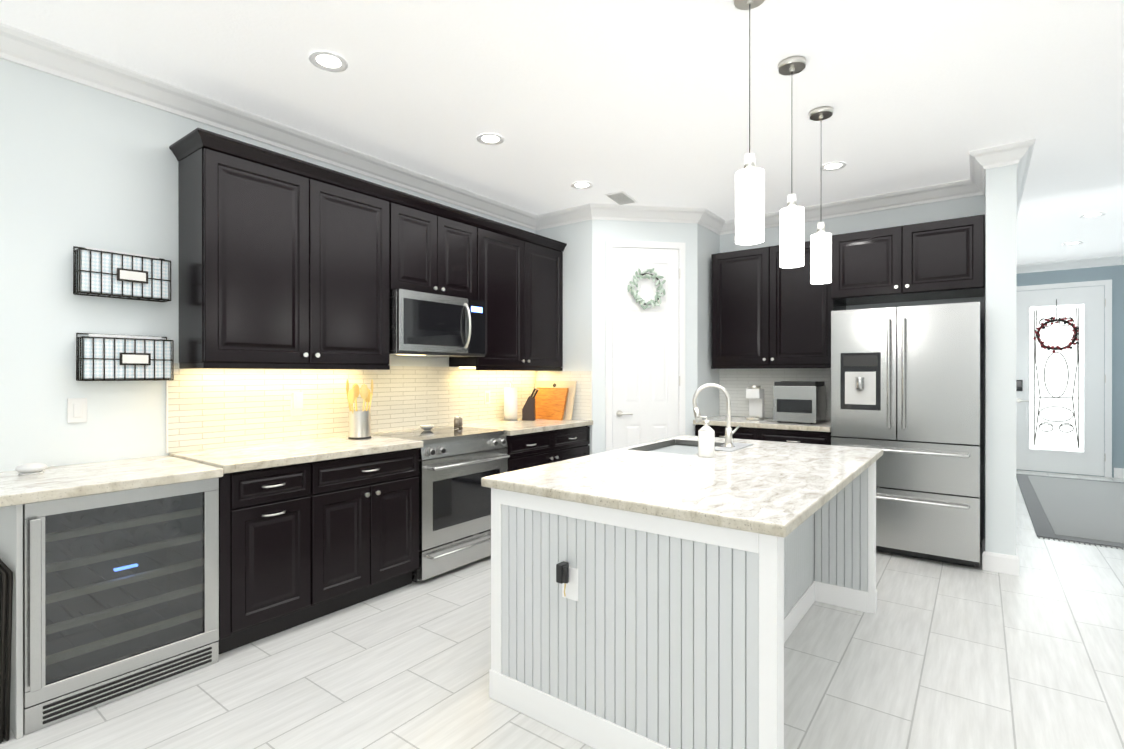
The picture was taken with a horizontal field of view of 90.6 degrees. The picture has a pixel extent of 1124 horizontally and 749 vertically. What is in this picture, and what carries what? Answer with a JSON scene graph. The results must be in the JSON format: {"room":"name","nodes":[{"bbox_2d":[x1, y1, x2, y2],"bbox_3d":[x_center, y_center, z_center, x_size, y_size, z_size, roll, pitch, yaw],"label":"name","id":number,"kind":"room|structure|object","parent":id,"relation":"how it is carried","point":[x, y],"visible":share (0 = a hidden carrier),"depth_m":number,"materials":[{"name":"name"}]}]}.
{"room":"kitchen","nodes":[
{"label":"kitchen","id":0,"kind":"room"},
{"bbox_2d":[0,470,1123,748],"bbox_3d":[2.305,1.341,2.816,7.340,0.060,12.640,0,0,37],"label":"floor","id":1,"kind":"structure","parent":0,"point":[930,654],"depth_m":2.41,"materials":[{"name":"tile"}]},
{"bbox_2d":[0,559,12,742],"bbox_3d":[-2.199,1.009,2.135,0.523,0.601,0.054,0,0,37],"label":"gate","id":2,"kind":"object","parent":1,"relation":"on","point":[6,586],"visible":1,"depth_m":1.99,"materials":[{"name":"black metal"}]},
{"bbox_2d":[23,477,218,734],"bbox_3d":[-1.973,0.889,2.436,0.616,0.845,0.645,0,0,37],"label":"wine cooler","id":3,"kind":"object","parent":1,"relation":"on","point":[120,594],"visible":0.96,"depth_m":2.29,"materials":[{"name":"silver metal"}]},
{"bbox_2d":[218,462,315,653],"bbox_3d":[-1.679,0.880,2.896,0.627,0.860,0.436,0,0,37],"label":"base cabinet","id":4,"kind":"object","parent":1,"relation":"on","point":[301,543],"depth_m":2.70,"materials":[{"name":"black wood"}]},
{"bbox_2d":[316,448,418,618],"bbox_3d":[-1.338,0.880,3.349,0.627,0.860,0.697,0,0,37],"label":"base cabinet","id":5,"kind":"object","parent":1,"relation":"on","point":[367,506],"depth_m":3.14,"materials":[{"name":"black wood"}]},
{"bbox_2d":[0,418,592,506],"bbox_3d":[-1.106,0.434,3.620,0.672,0.052,3.742,0,0,37],"label":"countertop","id":6,"kind":"structure","parent":5,"relation":"on","point":[62,482],"depth_m":2.62,"materials":[{"name":"stone"}]},
{"bbox_2d":[15,463,53,474],"bbox_3d":[-2.287,0.399,2.419,0.207,0.045,0.152,0,0,37],"label":"smart speaker","id":7,"kind":"object","parent":6,"relation":"on","point":[30,468],"visible":1,"depth_m":2.34},
{"bbox_2d":[346,379,372,439],"bbox_3d":[-1.292,0.217,3.553,0.165,0.380,0.165,0,0,37],"label":"utensil crock","id":8,"kind":"object","parent":6,"relation":"on","point":[359,424],"visible":1,"depth_m":3.50,"materials":[{"name":"silver metal"}]},
{"bbox_2d":[501,380,520,421],"bbox_3d":[-0.446,0.227,4.830,0.170,0.358,0.170,0,0,37],"label":"paper towel holder","id":9,"kind":"object","parent":6,"relation":"on","point":[510,403],"visible":1,"depth_m":4.78,"materials":[{"name":"white paper"}]},
{"bbox_2d":[522,387,538,420],"bbox_3d":[-0.277,0.260,4.938,0.144,0.291,0.090,0,0,2],"label":"knife block","id":10,"kind":"object","parent":6,"relation":"on","point":[528,411],"visible":1,"depth_m":4.89,"materials":[{"name":"grey"}]},
{"bbox_2d":[534,381,576,419],"bbox_3d":[-0.103,0.233,5.086,0.470,0.345,0.169,0,0,37],"label":"cutting boards","id":11,"kind":"object","parent":6,"relation":"on","point":[554,400],"visible":0.83,"depth_m":5.03,"materials":[{"name":"brown wood"}]},
{"bbox_2d":[371,426,509,581],"bbox_3d":[-0.837,0.858,3.902,0.646,0.903,0.787,0,0,37],"label":"range","id":12,"kind":"object","parent":1,"relation":"on","point":[456,465],"visible":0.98,"depth_m":3.67,"materials":[{"name":"silver metal"}]},
{"bbox_2d":[419,425,434,429],"bbox_3d":[-0.986,0.388,4.061,0.110,0.034,0.110,0,0,37],"label":"bowl","id":13,"kind":"object","parent":12,"relation":"on","point":[426,427],"visible":1,"depth_m":4.03,"materials":[{"name":"white ceramic"}]},
{"bbox_2d":[454,415,461,427],"bbox_3d":[-0.806,0.361,4.251,0.042,0.087,0.041,0,0,37],"label":"shaker","id":14,"kind":"object","parent":12,"relation":"on","point":[458,421],"visible":0.98,"depth_m":4.22,"materials":[{"name":"silver metal"}]},
{"bbox_2d":[504,426,589,471],"bbox_3d":[-0.314,0.878,4.685,0.660,0.860,1.089,0,0,37],"label":"base cabinet","id":15,"kind":"object","parent":1,"relation":"on","point":[528,450],"visible":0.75,"depth_m":4.45,"materials":[{"name":"black wood"}]},
{"bbox_2d":[489,444,876,748],"bbox_3d":[0.717,0.883,2.656,1.137,0.855,1.941,0,0,37],"label":"kitchen island","id":16,"kind":"object","parent":1,"relation":"on","point":[611,628],"visible":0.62,"depth_m":1.91,"materials":[{"name":"painted wood"},{"name":"granite"}]},
{"bbox_2d":[481,435,882,537],"bbox_3d":[0.734,0.436,2.684,1.191,0.038,1.965,0,0,37],"label":"island countertop","id":17,"kind":"structure","parent":16,"relation":"on","point":[779,489],"depth_m":2.19,"materials":[{"name":"stone"}]},
{"bbox_2d":[697,416,714,456],"bbox_3d":[0.732,0.313,2.826,0.086,0.204,0.080,0,0,37],"label":"soap dispenser","id":18,"kind":"object","parent":17,"relation":"on","point":[706,439],"visible":1,"depth_m":2.80,"materials":[{"name":"white"}]},
{"bbox_2d":[693,383,740,447],"bbox_3d":[0.891,0.232,3.204,0.215,0.366,0.200,0,0,37],"label":"faucet","id":19,"kind":"object","parent":17,"relation":"on","point":[729,432],"visible":0.98,"depth_m":3.16,"materials":[{"name":"silver metal"}]},
{"bbox_2d":[715,442,752,451],"bbox_3d":[0.966,0.412,3.170,0.135,0.006,0.360,0,0,37],"label":"mat","id":20,"kind":"object","parent":17,"relation":"on","point":[737,446],"visible":0.79,"depth_m":3.11,"materials":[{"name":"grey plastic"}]},
{"bbox_2d":[695,424,832,444],"bbox_3d":[1.820,0.878,4.901,1.132,0.860,0.640,0,0,37],"label":"base cabinet","id":21,"kind":"object","parent":1,"relation":"on","point":[796,436],"visible":0.17,"depth_m":4.59,"materials":[{"name":"black wood"}]},
{"bbox_2d":[693,416,830,431],"bbox_3d":[1.819,0.427,4.900,1.132,0.040,0.642,0,0,37],"label":"countertop","id":22,"kind":"structure","parent":21,"relation":"on","point":[770,423],"depth_m":4.67,"materials":[{"name":"stone"}]},
{"bbox_2d":[746,386,763,419],"bbox_3d":[1.740,0.253,5.009,0.120,0.305,0.159,0,0,37],"label":"coffee maker","id":23,"kind":"object","parent":22,"relation":"on","point":[755,395],"visible":1,"depth_m":4.99,"materials":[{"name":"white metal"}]},
{"bbox_2d":[773,381,825,423],"bbox_3d":[2.029,0.231,4.745,0.340,0.350,0.364,0,0,37],"label":"toaster oven","id":24,"kind":"object","parent":22,"relation":"on","point":[800,401],"visible":1,"depth_m":4.61,"materials":[{"name":"silver metal"}]},
{"bbox_2d":[831,302,979,566],"bbox_3d":[2.585,0.414,4.186,0.900,1.789,0.751,0,0,37],"label":"refrigerator","id":25,"kind":"object","parent":1,"relation":"on","point":[905,388],"visible":0.81,"depth_m":3.87,"materials":[{"name":"silver metal"}]},
{"bbox_2d":[1016,474,1123,549],"bbox_3d":[5.355,1.301,5.527,1.180,0.012,3.600,0,0,37],"label":"rug","id":26,"kind":"object","parent":1,"relation":"on","point":[1079,511],"visible":0.96,"depth_m":5.37,"materials":[{"name":"grey fabric"}]},
{"bbox_2d":[0,58,1123,555],"bbox_3d":[2.305,-0.088,2.813,7.340,2.800,12.640,0,0,37],"label":"wall","id":27,"kind":"structure","parent":0,"point":[84,166],"depth_m":2.82,"materials":[{"name":"white paint"}]},
{"bbox_2d":[67,398,86,422],"bbox_3d":[-2.279,0.169,2.613,0.009,0.115,0.072,0,0,37],"label":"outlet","id":28,"kind":"object","parent":27,"relation":"attached to","point":[76,410],"depth_m":2.61,"materials":[{"name":"white plastic"}]},
{"bbox_2d":[73,246,170,301],"bbox_3d":[-2.140,-0.488,2.719,0.104,0.226,0.366,0,0,37],"label":"basket","id":29,"kind":"object","parent":27,"relation":"attached to","point":[98,272],"visible":1,"depth_m":2.67,"materials":[{"name":"grey metal"}]},
{"bbox_2d":[76,333,173,380],"bbox_3d":[-2.135,-0.083,2.728,0.104,0.226,0.366,0,0,37],"label":"basket","id":30,"kind":"object","parent":27,"relation":"attached to","point":[106,357],"visible":1,"depth_m":2.68,"materials":[{"name":"grey metal"}]},
{"bbox_2d":[0,23,539,230],"bbox_3d":[-2.182,-1.430,2.675,0.090,0.114,6.550,0,0,37],"label":"crown molding","id":31,"kind":"structure","parent":27,"relation":"attached to","point":[42,55],"depth_m":3.06,"materials":[{"name":"white wood"}]},
{"bbox_2d":[173,128,392,367],"bbox_3d":[-1.575,-0.629,3.281,0.327,1.136,1.088,0,0,37],"label":"upper cabinet","id":32,"kind":"object","parent":27,"relation":"attached to","point":[287,262],"depth_m":3.03,"materials":[{"name":"black wood"}]},
{"bbox_2d":[291,392,302,415],"bbox_3d":[-1.636,0.183,3.436,0.030,0.145,0.072,0,0,37],"label":"outlet","id":33,"kind":"object","parent":27,"relation":"attached to","point":[297,397],"depth_m":3.43,"materials":[{"name":"white plastic"}]},
{"bbox_2d":[166,363,591,452],"bbox_3d":[-0.899,0.173,3.914,0.651,0.468,3.026,0,0,37],"label":"tile backsplash","id":34,"kind":"structure","parent":27,"relation":"attached to","point":[208,408],"depth_m":3.59,"materials":[{"name":"white tile"}]},
{"bbox_2d":[393,189,480,300],"bbox_3d":[-1.011,-0.877,4.031,0.327,0.643,0.786,0,0,37],"label":"upper cabinet","id":35,"kind":"object","parent":27,"relation":"attached to","point":[437,247],"depth_m":3.91,"materials":[{"name":"black wood"}]},
{"bbox_2d":[389,289,484,357],"bbox_3d":[-0.956,-0.343,3.990,0.466,0.419,0.777,0,0,37],"label":"microwave","id":36,"kind":"object","parent":35,"relation":"attached to","point":[422,324],"visible":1,"depth_m":3.81,"materials":[{"name":"silver metal"}]},
{"bbox_2d":[449,217,564,367],"bbox_3d":[-0.447,-0.631,4.783,0.327,1.136,1.091,0,0,37],"label":"upper cabinet","id":37,"kind":"object","parent":27,"relation":"attached to","point":[522,271],"depth_m":4.64,"materials":[{"name":"black wood"}]},
{"bbox_2d":[536,203,599,229],"bbox_3d":[0.041,-1.434,5.044,0.577,0.114,0.090,0,0,37],"label":"crown molding","id":38,"kind":"structure","parent":27,"relation":"attached to","point":[590,211],"depth_m":5.02,"materials":[{"name":"white wood"}]},
{"bbox_2d":[606,240,684,450],"bbox_3d":[0.753,0.057,4.989,0.531,2.501,0.531,0,0,37],"label":"pantry door","id":39,"kind":"structure","parent":27,"relation":"in","point":[645,375],"depth_m":4.99,"materials":[{"name":"white wood"}]},
{"bbox_2d":[628,268,665,309],"bbox_3d":[0.755,-0.761,4.949,0.352,0.369,0.031,0,0,-8],"label":"wreath","id":40,"kind":"object","parent":39,"relation":"hanging from","point":[653,303],"visible":0.94,"depth_m":4.94,"materials":[{"name":"green plant"}]},
{"bbox_2d":[711,241,830,368],"bbox_3d":[1.913,-0.593,5.009,1.068,1.078,0.353,0,0,37],"label":"upper cabinet","id":41,"kind":"object","parent":27,"relation":"attached to","point":[767,311],"visible":0.81,"depth_m":4.90,"materials":[{"name":"black wood"}]},
{"bbox_2d":[719,368,830,419],"bbox_3d":[1.983,0.162,5.138,1.108,0.482,0.062,0,0,37],"label":"tile backsplash","id":42,"kind":"structure","parent":27,"relation":"attached to","point":[735,383],"depth_m":5.24,"materials":[{"name":"white tile"}]},
{"bbox_2d":[712,180,977,234],"bbox_3d":[2.368,-1.433,4.835,2.090,0.114,0.090,0,0,37],"label":"crown molding","id":43,"kind":"structure","parent":27,"relation":"attached to","point":[955,189],"depth_m":4.66,"materials":[{"name":"white wood"}]},
{"bbox_2d":[831,214,984,310],"bbox_3d":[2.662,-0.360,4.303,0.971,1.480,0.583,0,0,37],"label":"upper cabinet","id":44,"kind":"object","parent":27,"relation":"attached to","point":[940,259],"visible":0.88,"depth_m":4.08,"materials":[{"name":"black wood"}]},
{"bbox_2d":[964,147,991,194],"bbox_3d":[2.946,-1.432,3.931,0.100,0.114,0.640,0,0,37],"label":"crown molding","id":45,"kind":"structure","parent":27,"relation":"attached to","point":[980,160],"depth_m":3.84,"materials":[{"name":"white wood"}]},
{"bbox_2d":[982,539,986,570],"bbox_3d":[2.933,1.247,3.865,0.016,0.124,0.366,0,0,37],"label":"baseboard","id":46,"kind":"structure","parent":27,"relation":"attached to","point":[984,553],"depth_m":3.72,"materials":[{"name":"white"}]},
{"bbox_2d":[1011,546,1018,575],"bbox_3d":[4.521,1.245,5.674,0.030,0.124,5.166,0,0,37],"label":"baseboard","id":47,"kind":"structure","parent":27,"relation":"attached to","point":[1015,559],"depth_m":3.62,"materials":[{"name":"white wood"}]},
{"bbox_2d":[1008,138,1035,215],"bbox_3d":[4.523,-1.434,5.623,0.090,0.114,5.240,0,0,37],"label":"crown molding","id":48,"kind":"structure","parent":27,"relation":"attached to","point":[1022,151],"depth_m":3.67,"materials":[{"name":"white wood"}]},
{"bbox_2d":[1016,279,1111,476],"bbox_3d":[6.534,0.050,7.343,1.060,2.509,0.073,0,0,37],"label":"front door","id":49,"kind":"structure","parent":27,"relation":"in","point":[1059,411],"depth_m":7.31,"materials":[{"name":"white wood"}]},
{"bbox_2d":[1033,299,1078,352],"bbox_3d":[6.509,-0.640,7.327,0.454,0.710,0.077,0,0,37],"label":"wreath","id":50,"kind":"object","parent":49,"relation":"hanging from","point":[1075,330],"visible":1,"depth_m":7.31,"materials":[{"name":"brown plant"}]},
{"bbox_2d":[1016,255,1123,273],"bbox_3d":[6.718,-1.436,7.195,1.530,0.114,0.090,0,0,37],"label":"crown molding","id":51,"kind":"structure","parent":27,"relation":"attached to","point":[1115,260],"depth_m":7.25,"materials":[{"name":"white wood"}]},
{"bbox_2d":[1114,468,1123,477],"bbox_3d":[7.195,1.243,6.886,0.510,0.124,0.016,0,0,37],"label":"baseboard","id":52,"kind":"structure","parent":27,"relation":"attached to","point":[1118,472],"depth_m":7.01,"materials":[{"name":"white paint"}]},
{"bbox_2d":[0,0,1123,263],"bbox_3d":[2.305,-1.518,2.812,7.340,0.060,12.640,0,0,37],"label":"ceiling","id":53,"kind":"structure","parent":0,"point":[670,102],"depth_m":2.87,"materials":[{"name":"white paint"}]},
{"bbox_2d":[309,51,347,71],"bbox_3d":[-1.105,-1.482,2.635,0.171,0.007,0.171,0,0,-8],"label":"recessed light","id":54,"kind":"object","parent":53,"relation":"in","point":[327,61],"depth_m":2.63,"materials":[{"name":"white"}]},
{"bbox_2d":[477,133,503,144],"bbox_3d":[-0.451,-1.483,3.506,0.171,0.007,0.171,0,0,-8],"label":"recessed light","id":55,"kind":"object","parent":53,"relation":"in","point":[488,138],"depth_m":3.51,"materials":[{"name":"white"}]},
{"bbox_2d":[571,181,592,188],"bbox_3d":[0.156,-1.484,4.363,0.171,0.007,0.171,0,0,-8],"label":"recessed light","id":56,"kind":"object","parent":53,"relation":"in","point":[577,185],"depth_m":4.37,"materials":[{"name":"white"}]},
{"bbox_2d":[604,191,637,204],"bbox_3d":[0.502,-1.484,4.691,0.170,0.011,0.320,0,0,29],"label":"ceiling vent","id":57,"kind":"object","parent":53,"relation":"in","point":[621,198],"visible":1,"depth_m":4.67,"materials":[{"name":"white metal"}]},
{"bbox_2d":[733,0,764,244],"bbox_3d":[0.732,-1.002,2.168,0.128,0.969,0.128,0,0,37],"label":"pendant light","id":58,"kind":"object","parent":53,"relation":"hanging from","point":[749,203],"visible":1,"depth_m":2.13,"materials":[{"name":"white glass"}]},
{"bbox_2d":[778,56,806,267],"bbox_3d":[1.099,-1.003,2.655,0.128,0.969,0.128,0,0,37],"label":"pendant light","id":59,"kind":"object","parent":53,"relation":"hanging from","point":[792,234],"visible":1,"depth_m":2.62,"materials":[{"name":"white glass"}]},
{"bbox_2d":[809,106,833,283],"bbox_3d":[1.465,-1.003,3.143,0.128,0.969,0.128,0,0,37],"label":"pendant light","id":60,"kind":"object","parent":53,"relation":"hanging from","point":[821,256],"visible":1,"depth_m":3.10,"materials":[{"name":"white glass"}]},
{"bbox_2d":[820,162,845,170],"bbox_3d":[1.934,-1.484,3.966,0.171,0.007,0.171,0,0,-8],"label":"recessed light","id":61,"kind":"object","parent":53,"relation":"in","point":[832,166],"depth_m":3.97,"materials":[{"name":"white"}]},
{"bbox_2d":[1063,241,1082,244],"bbox_3d":[5.794,-1.487,6.307,0.171,0.007,0.171,0,0,-8],"label":"recessed light","id":62,"kind":"object","parent":53,"relation":"in","point":[1070,243],"depth_m":6.31,"materials":[{"name":"white"}]},
{"bbox_2d":[1080,212,1104,217],"bbox_3d":[4.953,-1.485,5.187,0.171,0.007,0.171,0,0,-8],"label":"recessed light","id":63,"kind":"object","parent":53,"relation":"in","point":[1091,215],"depth_m":5.19,"materials":[{"name":"white"}]}
]}

